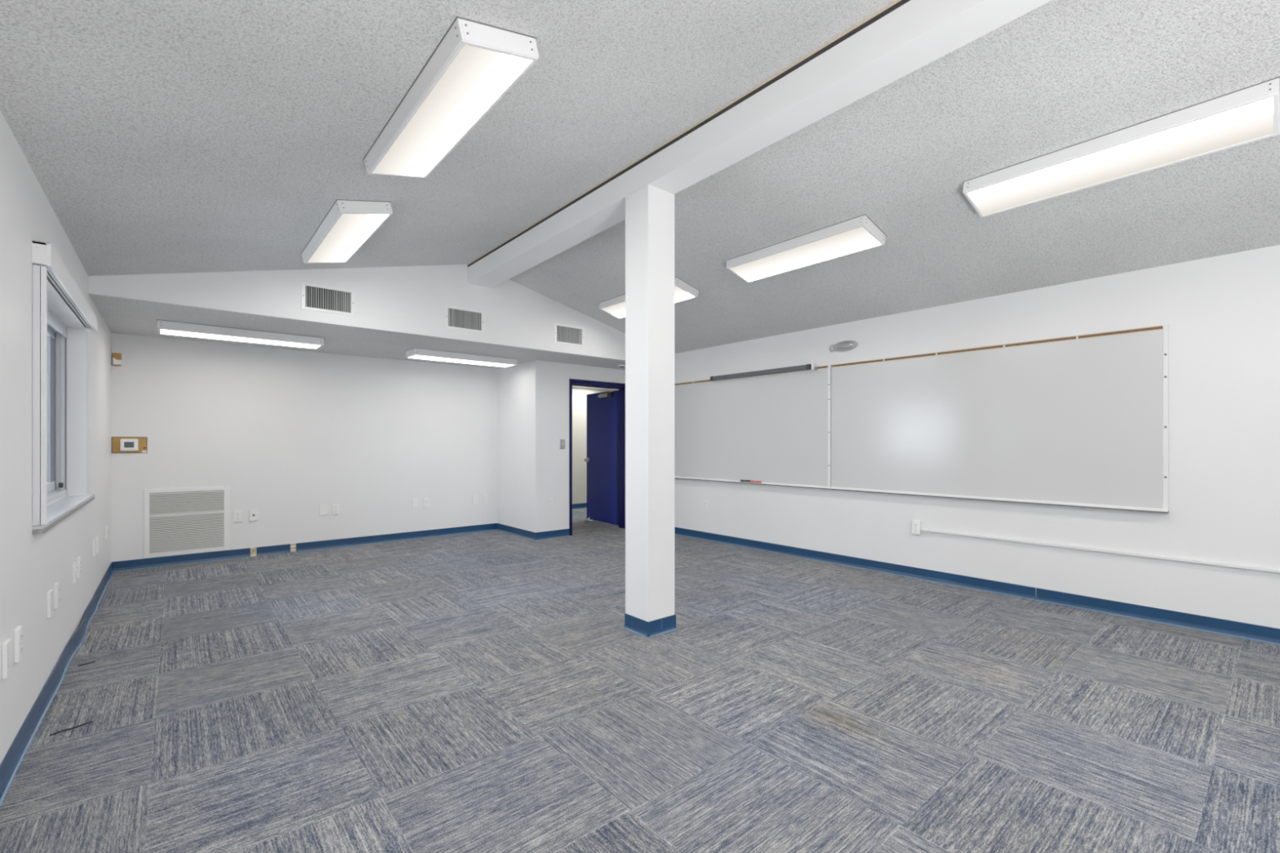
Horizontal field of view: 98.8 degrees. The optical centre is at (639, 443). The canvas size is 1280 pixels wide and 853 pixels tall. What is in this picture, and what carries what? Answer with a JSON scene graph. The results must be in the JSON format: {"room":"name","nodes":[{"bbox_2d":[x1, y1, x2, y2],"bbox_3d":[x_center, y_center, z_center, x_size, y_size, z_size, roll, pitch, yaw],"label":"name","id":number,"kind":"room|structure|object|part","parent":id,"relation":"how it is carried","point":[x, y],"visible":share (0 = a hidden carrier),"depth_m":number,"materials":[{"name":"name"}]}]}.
{"room":"classroom","nodes":[
{"label":"classroom","id":0,"kind":"room"},
{"bbox_2d":[0,110,111,764],"bbox_3d":[-2.107,-0.050,1.545,0.220,2.700,10.720,0,0,-40],"label":"wall","id":1,"kind":"structure","parent":0,"point":[31,565],"depth_m":2.46,"materials":[{"name":"paint"}]},
{"bbox_2d":[1,638,11,679],"bbox_3d":[-2.421,0.824,2.098,0.015,0.132,0.076,0,0,-40],"label":"blank plate","id":2,"kind":"object","parent":1,"relation":"attached to","point":[6,646],"visible":1,"depth_m":2.07,"materials":[{"name":"white plastic"}]},
{"bbox_2d":[13,625,22,662],"bbox_3d":[-2.549,0.824,2.252,0.016,0.132,0.076,0,0,-40],"label":"outlet","id":3,"kind":"object","parent":1,"relation":"attached to","point":[18,632],"visible":1,"depth_m":2.23,"materials":[{"name":"white plastic"}]},
{"bbox_2d":[19,644,22,656],"bbox_3d":[-2.544,0.851,2.256,0.003,0.040,0.034,0,0,-40],"label":"receptacle","id":4,"kind":"object","parent":3,"relation":"attached to","point":[20,645],"depth_m":2.25,"materials":[{"name":"grey plastic"}]},
{"bbox_2d":[19,631,22,643],"bbox_3d":[-2.544,0.797,2.256,0.003,0.040,0.034,0,0,-40],"label":"receptacle","id":5,"kind":"object","parent":3,"relation":"attached to","point":[20,632],"depth_m":2.25,"materials":[{"name":"grey plastic"}]},
{"bbox_2d":[46,589,53,617],"bbox_3d":[-3.027,0.824,2.817,0.015,0.132,0.076,0,0,-40],"label":"blank plate","id":6,"kind":"object","parent":1,"relation":"attached to","point":[50,593],"visible":1,"depth_m":2.79,"materials":[{"name":"white plastic"}]},
{"bbox_2d":[53,582,59,608],"bbox_3d":[-3.156,0.824,2.970,0.016,0.132,0.076,0,0,-40],"label":"outlet","id":7,"kind":"object","parent":1,"relation":"attached to","point":[56,586],"visible":1,"depth_m":2.94,"materials":[{"name":"white plastic"}]},
{"bbox_2d":[0,561,114,806],"bbox_3d":[-2.009,1.250,1.628,0.038,0.100,10.280,0,0,-40],"label":"baseboard","id":8,"kind":"structure","parent":1,"relation":"attached to","point":[10,764],"depth_m":2.66,"materials":[{"name":"blue plastic"}]},
{"bbox_2d":[32,264,94,534],"bbox_3d":[-3.505,-0.206,3.234,0.263,1.247,2.063,0,0,-40],"label":"window","id":9,"kind":"structure","parent":1,"relation":"in","point":[50,335],"depth_m":3.37,"materials":[{"name":"silver metal"}]},
{"bbox_3d":[-3.841,-0.232,3.515,0.004,1.007,0.870,0,0,-40],"label":"pane","id":10,"kind":"part","parent":9,"relation":"part of","materials":[{"name":"clear glass"}]},
{"bbox_3d":[-3.841,-0.224,3.515,0.026,1.112,0.980,0,0,-40],"label":"sash","id":11,"kind":"part","parent":9,"relation":"part of","materials":[{"name":"silver metal"}]},
{"bbox_3d":[-3.540,-0.227,3.167,0.124,1.207,1.937,0,0,-40],"label":"frame","id":12,"kind":"part","parent":9,"relation":"part of","materials":[{"name":"silver metal"}]},
{"bbox_3d":[-3.465,0.398,3.269,0.140,0.038,2.061,0,0,-40],"label":"sill","id":13,"kind":"part","parent":9,"relation":"part of","materials":[{"name":"paint"}]},
{"bbox_2d":[31,240,97,331],"bbox_3d":[-3.365,-0.870,3.251,0.060,0.108,1.930,0,0,-40],"label":"blind valance","id":14,"kind":"object","parent":1,"relation":"attached to","point":[43,254],"visible":1,"depth_m":2.87,"materials":[{"name":"white paint"}]},
{"bbox_2d":[72,560,76,583],"bbox_3d":[-3.604,0.824,3.501,0.016,0.132,0.076,0,0,-40],"label":"outlet","id":15,"kind":"object","parent":1,"relation":"attached to","point":[74,563],"visible":1,"depth_m":3.47,"materials":[{"name":"white plastic"}]},
{"bbox_2d":[76,556,80,577],"bbox_3d":[-3.727,0.824,3.646,0.016,0.132,0.076,0,0,-40],"label":"outlet","id":16,"kind":"object","parent":1,"relation":"attached to","point":[78,558],"visible":0.98,"depth_m":3.62,"materials":[{"name":"white plastic"}]},
{"bbox_2d":[92,538,96,556],"bbox_3d":[-4.311,0.824,4.337,0.015,0.132,0.076,0,0,-40],"label":"blank plate","id":17,"kind":"object","parent":1,"relation":"attached to","point":[94,541],"visible":1,"depth_m":4.31,"materials":[{"name":"white plastic"}]},
{"bbox_2d":[95,535,98,552],"bbox_3d":[-4.436,0.824,4.486,0.016,0.132,0.076,0,0,-40],"label":"outlet","id":18,"kind":"object","parent":1,"relation":"attached to","point":[96,536],"visible":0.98,"depth_m":4.46,"materials":[{"name":"white plastic"}]},
{"bbox_2d":[104,524,107,540],"bbox_3d":[-4.926,0.824,5.067,0.017,0.132,0.076,0,0,-40],"label":"jack plate","id":19,"kind":"object","parent":1,"relation":"attached to","point":[105,526],"visible":1,"depth_m":5.04,"materials":[{"name":"white plastic"}]},
{"bbox_2d":[111,333,497,562],"bbox_3d":[-3.813,0.043,6.976,4.183,2.513,0.220,0,0,-40],"label":"wall","id":20,"kind":"structure","parent":0,"point":[289,433],"depth_m":6.58,"materials":[{"name":"paint"}]},
{"bbox_2d":[111,352,121,366],"bbox_3d":[-5.293,-0.846,5.553,0.070,0.128,0.044,0,0,-40],"label":"sensor","id":21,"kind":"object","parent":20,"relation":"attached to","point":[116,357],"visible":1,"depth_m":5.54,"materials":[{"name":"white plastic"}]},
{"bbox_2d":[111,436,146,453],"bbox_3d":[-5.224,0.020,5.617,0.268,0.168,0.036,0,0,-40],"label":"thermostat","id":22,"kind":"object","parent":20,"relation":"attached to","point":[119,444],"visible":1,"depth_m":5.61,"materials":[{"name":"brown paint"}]},
{"bbox_2d":[143,485,228,558],"bbox_3d":[-4.874,0.839,5.919,0.706,0.717,0.026,0,0,-40],"label":"air vent","id":23,"kind":"object","parent":20,"relation":"in","point":[184,520],"visible":1,"depth_m":5.91,"materials":[{"name":"white metal"}]},
{"bbox_2d":[233,510,241,522],"bbox_3d":[-4.547,0.826,6.202,0.076,0.132,0.016,0,0,-40],"label":"outlet","id":24,"kind":"object","parent":20,"relation":"attached to","point":[237,513],"visible":1,"depth_m":6.20,"materials":[{"name":"white plastic"}]},
{"bbox_2d":[250,547,256,556],"bbox_3d":[-4.439,1.252,6.302,0.053,0.093,0.003,0,0,-40],"label":"bare patch","id":25,"kind":"object","parent":20,"relation":"attached to","point":[253,551],"visible":1,"depth_m":6.30,"materials":[{"name":"beige plastic"}]},
{"bbox_2d":[249,509,257,521],"bbox_3d":[-4.434,0.828,6.298,0.076,0.132,0.016,0,0,-40],"label":"cable plate","id":26,"kind":"object","parent":20,"relation":"attached to","point":[253,513],"visible":1,"depth_m":6.29,"materials":[{"name":"white plastic"}]},
{"bbox_2d":[290,543,295,551],"bbox_3d":[-4.141,1.252,6.553,0.053,0.093,0.003,0,0,-40],"label":"bare patch","id":27,"kind":"object","parent":20,"relation":"attached to","point":[293,545],"visible":1,"depth_m":6.55,"materials":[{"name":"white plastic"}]},
{"bbox_2d":[112,523,497,571],"bbox_3d":[-3.734,1.250,6.886,4.179,0.100,0.019,0,0,-40],"label":"baseboard","id":28,"kind":"structure","parent":20,"relation":"attached to","point":[135,564],"depth_m":6.50,"materials":[{"name":"blue plastic"}]},
{"bbox_2d":[319,504,327,515],"bbox_3d":[-3.896,0.823,6.752,0.084,0.135,0.015,0,0,-40],"label":"blank plate","id":29,"kind":"object","parent":20,"relation":"attached to","point":[322,508],"visible":1,"depth_m":6.74,"materials":[{"name":"white plastic"}]},
{"bbox_2d":[332,503,339,515],"bbox_3d":[-3.790,0.826,6.841,0.074,0.132,0.016,0,0,-40],"label":"outlet","id":30,"kind":"object","parent":20,"relation":"attached to","point":[335,508],"visible":1,"depth_m":6.83,"materials":[{"name":"white plastic"}]},
{"bbox_2d":[412,498,417,508],"bbox_3d":[-3.059,0.826,7.459,0.074,0.132,0.015,0,0,-40],"label":"blank plate","id":31,"kind":"object","parent":20,"relation":"attached to","point":[415,501],"visible":1,"depth_m":7.45,"materials":[{"name":"white plastic"}]},
{"bbox_2d":[422,497,429,507],"bbox_3d":[-2.944,0.828,7.556,0.076,0.130,0.016,0,0,-40],"label":"outlet","id":32,"kind":"object","parent":20,"relation":"attached to","point":[425,501],"visible":1,"depth_m":7.55,"materials":[{"name":"white plastic"}]},
{"bbox_2d":[472,494,477,504],"bbox_3d":[-2.408,0.826,8.009,0.080,0.132,0.015,0,0,-40],"label":"blank plate","id":33,"kind":"object","parent":20,"relation":"attached to","point":[474,497],"visible":1,"depth_m":8.01,"materials":[{"name":"white plastic"}]},
{"bbox_2d":[482,494,487,503],"bbox_3d":[-2.290,0.826,8.108,0.074,0.132,0.016,0,0,-40],"label":"outlet","id":34,"kind":"object","parent":20,"relation":"attached to","point":[484,496],"visible":1,"depth_m":8.10,"materials":[{"name":"white plastic"}]},
{"bbox_2d":[88,264,625,359],"bbox_3d":[-1.872,-1.554,6.050,5.953,0.873,0.100,0,0,-40],"label":"wall","id":35,"kind":"structure","parent":0,"point":[412,300],"depth_m":5.51,"materials":[{"name":"paint"}]},
{"bbox_2d":[301,281,355,316],"bbox_3d":[-2.896,-1.337,5.110,0.442,0.250,0.015,0,0,-40],"label":"air vent","id":36,"kind":"object","parent":35,"relation":"in","point":[314,297],"visible":1,"depth_m":5.10,"materials":[{"name":"white plastic"}]},
{"bbox_2d":[444,304,484,333],"bbox_3d":[-1.895,-1.341,5.955,0.443,0.250,0.015,0,0,-40],"label":"air vent","id":37,"kind":"object","parent":35,"relation":"in","point":[460,318],"visible":1,"depth_m":5.95,"materials":[{"name":"white plastic"}]},
{"bbox_2d":[554,322,584,346],"bbox_3d":[-0.874,-1.341,6.818,0.440,0.251,0.015,0,0,-40],"label":"air vent","id":38,"kind":"object","parent":35,"relation":"in","point":[568,335],"visible":1,"depth_m":6.82,"materials":[{"name":"white plastic"}]},
{"bbox_2d":[88,293,625,390],"bbox_3d":[-1.947,-1.167,8.192,8.603,0.133,3.470,0,0,-40],"label":"ceiling","id":39,"kind":"structure","parent":0,"point":[121,315],"depth_m":5.61,"materials":[{"name":"white paint"}]},
{"bbox_2d":[156,320,324,349],"bbox_3d":[-3.955,-1.073,5.502,1.332,0.080,0.337,0,0,-40],"label":"ceiling light","id":40,"kind":"object","parent":39,"relation":"attached to","point":[164,327],"visible":1,"depth_m":5.38,"materials":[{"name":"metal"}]},
{"bbox_2d":[160,328,319,348],"bbox_3d":[-3.955,-1.038,5.502,1.285,0.001,0.290,0,0,-40],"label":"diffuser","id":41,"kind":"object","parent":40,"relation":"attached to","point":[162,331],"depth_m":5.48,"materials":[{"name":"white plastic"}]},
{"bbox_2d":[404,347,517,367],"bbox_3d":[-2.236,-1.073,6.967,1.332,0.080,0.337,0,0,-40],"label":"ceiling light","id":42,"kind":"object","parent":39,"relation":"attached to","point":[415,353],"visible":1,"depth_m":6.83,"materials":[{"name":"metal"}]},
{"bbox_2d":[409,355,512,367],"bbox_3d":[-2.236,-1.038,6.967,1.285,0.001,0.290,0,0,-40],"label":"diffuser","id":43,"kind":"object","parent":42,"relation":"attached to","point":[420,357],"depth_m":6.96,"materials":[{"name":"white plastic"}]},
{"bbox_2d":[497,360,531,531],"bbox_3d":[-1.837,0.043,7.971,0.120,2.513,1.250,0,0,-40],"label":"wall","id":44,"kind":"structure","parent":0,"point":[514,382],"depth_m":7.84,"materials":[{"name":"paint"}]},
{"bbox_2d":[497,523,535,540],"bbox_3d":[-1.779,1.250,7.795,0.019,0.100,1.154,0,0,-40],"label":"baseboard","id":45,"kind":"structure","parent":44,"relation":"attached to","point":[511,530],"depth_m":7.75,"materials":[{"name":"blue plastic"}]},
{"bbox_2d":[531,360,625,532],"bbox_3d":[-0.764,0.043,7.980,1.770,2.513,0.120,0,0,-40],"label":"wall","id":46,"kind":"structure","parent":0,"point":[549,380],"depth_m":7.52,"materials":[{"name":"paint"}]},
{"bbox_2d":[548,498,553,508],"bbox_3d":[-1.221,0.826,7.505,0.074,0.132,0.016,0,0,-40],"label":"outlet","id":47,"kind":"object","parent":46,"relation":"attached to","point":[550,500],"visible":1,"depth_m":7.50,"materials":[{"name":"white plastic"}]},
{"bbox_2d":[535,528,569,540],"bbox_3d":[-0.721,1.250,7.926,1.774,0.100,0.019,0,0,-40],"label":"baseboard","id":48,"kind":"structure","parent":46,"relation":"attached to","point":[563,532],"depth_m":7.52,"materials":[{"name":"blue plastic"}]},
{"bbox_2d":[560,439,564,448],"bbox_3d":[-1.075,0.015,7.624,0.078,0.132,0.024,0,0,-40],"label":"light switch","id":49,"kind":"object","parent":46,"relation":"attached to","point":[562,441],"visible":1,"depth_m":7.62,"materials":[{"name":"silver metal"}]},
{"bbox_2d":[568,378,625,535],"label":"door","id":50,"kind":"structure","parent":46,"relation":"attached to","point":[606,411],"depth_m":8.70,"materials":[{"name":"blue wood"}]},
{"bbox_2d":[572,386,613,503],"bbox_3d":[-1.435,0.040,10.843,4.200,2.520,0.180,0,0,-40],"label":"wall","id":51,"kind":"structure","parent":0,"point":[579,394],"depth_m":10.93,"materials":[{"name":"grey paint"}]},
{"bbox_2d":[572,502,586,509],"bbox_3d":[-1.325,1.250,10.806,4.080,0.100,0.019,0,0,-40],"label":"baseboard","id":52,"kind":"structure","parent":51,"relation":"attached to","point":[582,505],"depth_m":10.91,"materials":[{"name":"blue plastic"}]},
{"bbox_2d":[0,507,1279,852],"bbox_3d":[0.689,1.360,4.823,8.723,0.120,12.120,0,0,-40],"label":"floor","id":53,"kind":"structure","parent":0,"point":[488,691],"depth_m":2.63,"materials":[{"name":"carpet"}]},
{"bbox_2d":[48,720,92,735],"bbox_3d":[-2.584,1.296,2.495,0.016,0.007,0.140,0,0,31],"label":"thread","id":54,"kind":"object","parent":53,"relation":"on","point":[91,721],"visible":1,"depth_m":2.49,"materials":[{"name":"black fabric"}]},
{"bbox_2d":[77,660,95,666],"bbox_3d":[-3.252,1.296,3.225,0.012,0.007,0.077,0,0,27],"label":"thread","id":55,"kind":"object","parent":53,"relation":"on","point":[95,660],"visible":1,"depth_m":3.22,"materials":[{"name":"black fabric"}]},
{"bbox_2d":[625,184,674,622],"bbox_3d":[0.070,-0.220,3.859,0.247,3.040,0.247,0,0,-40],"label":"column","id":56,"kind":"structure","parent":53,"relation":"on","point":[650,209],"depth_m":3.77,"materials":[{"name":"paint"}]},
{"bbox_2d":[622,613,676,637],"bbox_3d":[0.070,1.250,3.859,0.285,0.100,0.285,0,0,-40],"label":"baseboard","id":57,"kind":"structure","parent":56,"relation":"attached to","point":[668,624],"depth_m":3.76,"materials":[{"name":"blue plastic"}]},
{"bbox_2d":[0,0,1279,353],"bbox_3d":[0.251,-1.644,3.537,6.393,0.904,10.720,0,0,-40],"label":"ceiling","id":58,"kind":"structure","parent":0,"point":[161,136],"depth_m":2.96,"materials":[{"name":"white paint"}]},
{"bbox_2d":[301,199,392,263],"bbox_3d":[-2.227,-1.553,4.108,0.341,0.154,1.317,0,0,-40],"label":"ceiling light","id":59,"kind":"object","parent":58,"relation":"attached to","point":[348,224],"visible":1,"depth_m":3.91,"materials":[{"name":"plastic"}]},
{"bbox_2d":[307,213,387,262],"bbox_3d":[-2.219,-1.518,4.114,0.290,0.001,1.270,-17,11,-39],"label":"diffuser","id":60,"kind":"object","parent":59,"relation":"attached to","point":[350,231],"depth_m":4.04,"materials":[{"name":"white plastic"}]},
{"bbox_2d":[363,16,538,177],"bbox_3d":[-0.960,-1.553,2.608,0.342,0.154,1.317,0,0,-40],"label":"ceiling light","id":61,"kind":"object","parent":58,"relation":"attached to","point":[474,64],"visible":1,"depth_m":2.39,"materials":[{"name":"plastic"}]},
{"bbox_2d":[598,293,625,319],"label":"ceiling light","id":62,"kind":"object","parent":58,"relation":"attached to","point":[615,306],"depth_m":6.39,"materials":[{"name":"plastic"}]},
{"bbox_2d":[601,285,694,317],"bbox_3d":[0.054,-1.553,6.093,0.290,0.001,1.270,17,-11,-39],"label":"diffuser","id":63,"kind":"object","parent":62,"relation":"attached to","point":[618,310],"depth_m":6.27,"materials":[{"name":"white plastic"}]},
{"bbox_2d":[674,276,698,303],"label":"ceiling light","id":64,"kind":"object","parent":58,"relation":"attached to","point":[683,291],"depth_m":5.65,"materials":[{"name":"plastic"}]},
{"bbox_2d":[467,0,1052,288],"bbox_3d":[0.933,-1.838,2.869,0.279,0.196,8.380,0,0,-40],"label":"beam","id":65,"kind":"structure","parent":58,"relation":"attached to","point":[917,33],"depth_m":2.93,"materials":[{"name":"paint"}]},
{"bbox_2d":[466,0,911,266],"bbox_3d":[0.861,-1.938,2.807,0.112,0.048,8.379,0,0,-40],"label":"trim","id":66,"kind":"structure","parent":65,"relation":"attached to","point":[896,4],"depth_m":3.13,"materials":[{"name":"black wood"}]},
{"bbox_2d":[725,214,886,283],"bbox_3d":[1.333,-1.588,4.595,0.342,0.153,1.317,0,0,-40],"label":"ceiling light","id":67,"kind":"object","parent":58,"relation":"attached to","point":[860,233],"visible":1,"depth_m":4.46,"materials":[{"name":"plastic"}]},
{"bbox_2d":[962,76,1279,217],"bbox_3d":[2.601,-1.588,3.093,0.342,0.153,1.317,0,0,-40],"label":"ceiling light","id":68,"kind":"object","parent":58,"relation":"attached to","point":[1251,113],"visible":1,"depth_m":2.94,"materials":[{"name":"plastic"}]},
{"bbox_2d":[674,244,1279,628],"bbox_3d":[3.012,-0.075,5.050,0.220,2.750,9.470,0,0,-40],"label":"wall","id":69,"kind":"structure","parent":0,"point":[1221,313],"depth_m":4.20,"materials":[{"name":"paint"}]},
{"bbox_2d":[703,500,708,510],"bbox_3d":[0.888,0.834,7.383,0.016,0.130,0.076,0,0,-40],"label":"outlet","id":70,"kind":"object","parent":69,"relation":"attached to","point":[705,502],"visible":1,"depth_m":7.37,"materials":[{"name":"white plastic"}]},
{"bbox_2d":[674,364,831,488],"bbox_3d":[1.201,-0.174,6.974,0.066,1.350,2.662,0,0,-40],"label":"whiteboard","id":71,"kind":"object","parent":69,"relation":"attached to","point":[772,429],"visible":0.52,"depth_m":6.71,"materials":[{"name":"plastic"}]},
{"bbox_2d":[740,479,751,482],"bbox_3d":[1.312,0.470,6.822,0.027,0.027,0.150,0,0,-40],"label":"marker","id":72,"kind":"object","parent":71,"relation":"on","point":[741,480],"visible":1,"depth_m":6.80,"materials":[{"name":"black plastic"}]},
{"bbox_3d":[1.217,-0.832,6.987,0.024,0.032,2.642,0,0,-40],"label":"cork rail","id":73,"kind":"part","parent":71,"relation":"part of","materials":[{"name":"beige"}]},
{"bbox_2d":[674,475,830,488],"bbox_3d":[1.201,0.487,6.974,0.066,0.028,2.662,0,0,-40],"label":"marker tray","id":74,"kind":"object","parent":71,"relation":"on","point":[772,482],"depth_m":6.63,"materials":[{"name":"white paint"}]},
{"bbox_2d":[751,480,761,483],"bbox_3d":[1.419,0.471,6.696,0.027,0.027,0.140,0,0,-45],"label":"marker","id":75,"kind":"object","parent":71,"relation":"on","point":[752,481],"visible":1,"depth_m":6.68,"materials":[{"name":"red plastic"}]},
{"bbox_2d":[710,363,817,381],"bbox_3d":[1.448,-0.843,6.658,0.076,0.082,1.544,0,0,-40],"label":"rail","id":76,"kind":"object","parent":71,"relation":"attached to","point":[813,366],"visible":1,"depth_m":6.53,"materials":[{"name":"grey metal"}]},
{"bbox_3d":[2.065,-0.182,5.980,0.028,1.334,0.028,0,0,-40],"label":"trim","id":77,"kind":"part","parent":71,"relation":"part of","materials":[{"name":"white paint"}]},
{"bbox_2d":[829,340,857,351],"bbox_3d":[2.173,-1.033,5.860,0.078,0.116,0.320,0,0,-40],"label":"emergency light","id":78,"kind":"object","parent":69,"relation":"attached to","point":[847,345],"visible":1,"depth_m":5.83,"materials":[{"name":"grey plastic"}]},
{"bbox_2d":[911,520,921,534],"bbox_3d":[2.655,0.810,5.269,0.044,0.130,0.078,0,0,-40],"label":"outlet box","id":79,"kind":"object","parent":69,"relation":"attached to","point":[916,525],"visible":1,"depth_m":5.25,"materials":[{"name":"white plastic"}]},
{"bbox_2d":[674,526,1279,644],"bbox_3d":[2.889,1.250,5.011,0.019,0.100,9.130,0,0,-40],"label":"baseboard","id":80,"kind":"structure","parent":69,"relation":"attached to","point":[1221,626],"depth_m":4.57,"materials":[{"name":"blue plastic"}]},
{"bbox_2d":[828,324,1168,513],"bbox_3d":[2.920,-0.174,4.939,0.066,1.350,2.655,0,0,-40],"label":"whiteboard","id":81,"kind":"object","parent":69,"relation":"attached to","point":[1082,420],"visible":1,"depth_m":4.64,"materials":[{"name":"plastic"}]},
{"bbox_3d":[2.936,-0.832,4.952,0.024,0.032,2.635,0,0,-40],"label":"cork rail","id":82,"kind":"part","parent":81,"relation":"part of","materials":[{"name":"beige"}]},
{"bbox_2d":[828,486,1168,513],"bbox_3d":[2.920,0.487,4.939,0.066,0.028,2.655,0,0,-40],"label":"marker tray","id":83,"kind":"object","parent":81,"relation":"on","point":[1014,499],"depth_m":4.63,"materials":[{"name":"white paint"}]},
{"bbox_3d":[3.782,-0.182,3.948,0.028,1.334,0.028,0,0,-40],"label":"trim","id":84,"kind":"part","parent":81,"relation":"part of","materials":[{"name":"white paint"}]},
{"bbox_2d":[920,528,1279,573],"bbox_3d":[4.258,0.825,3.381,0.030,0.022,4.872,0,0,-40],"label":"cable raceway","id":85,"kind":"object","parent":69,"relation":"attached to","point":[1166,557],"visible":1,"depth_m":4.14,"materials":[{"name":"white plastic"}]}
]}

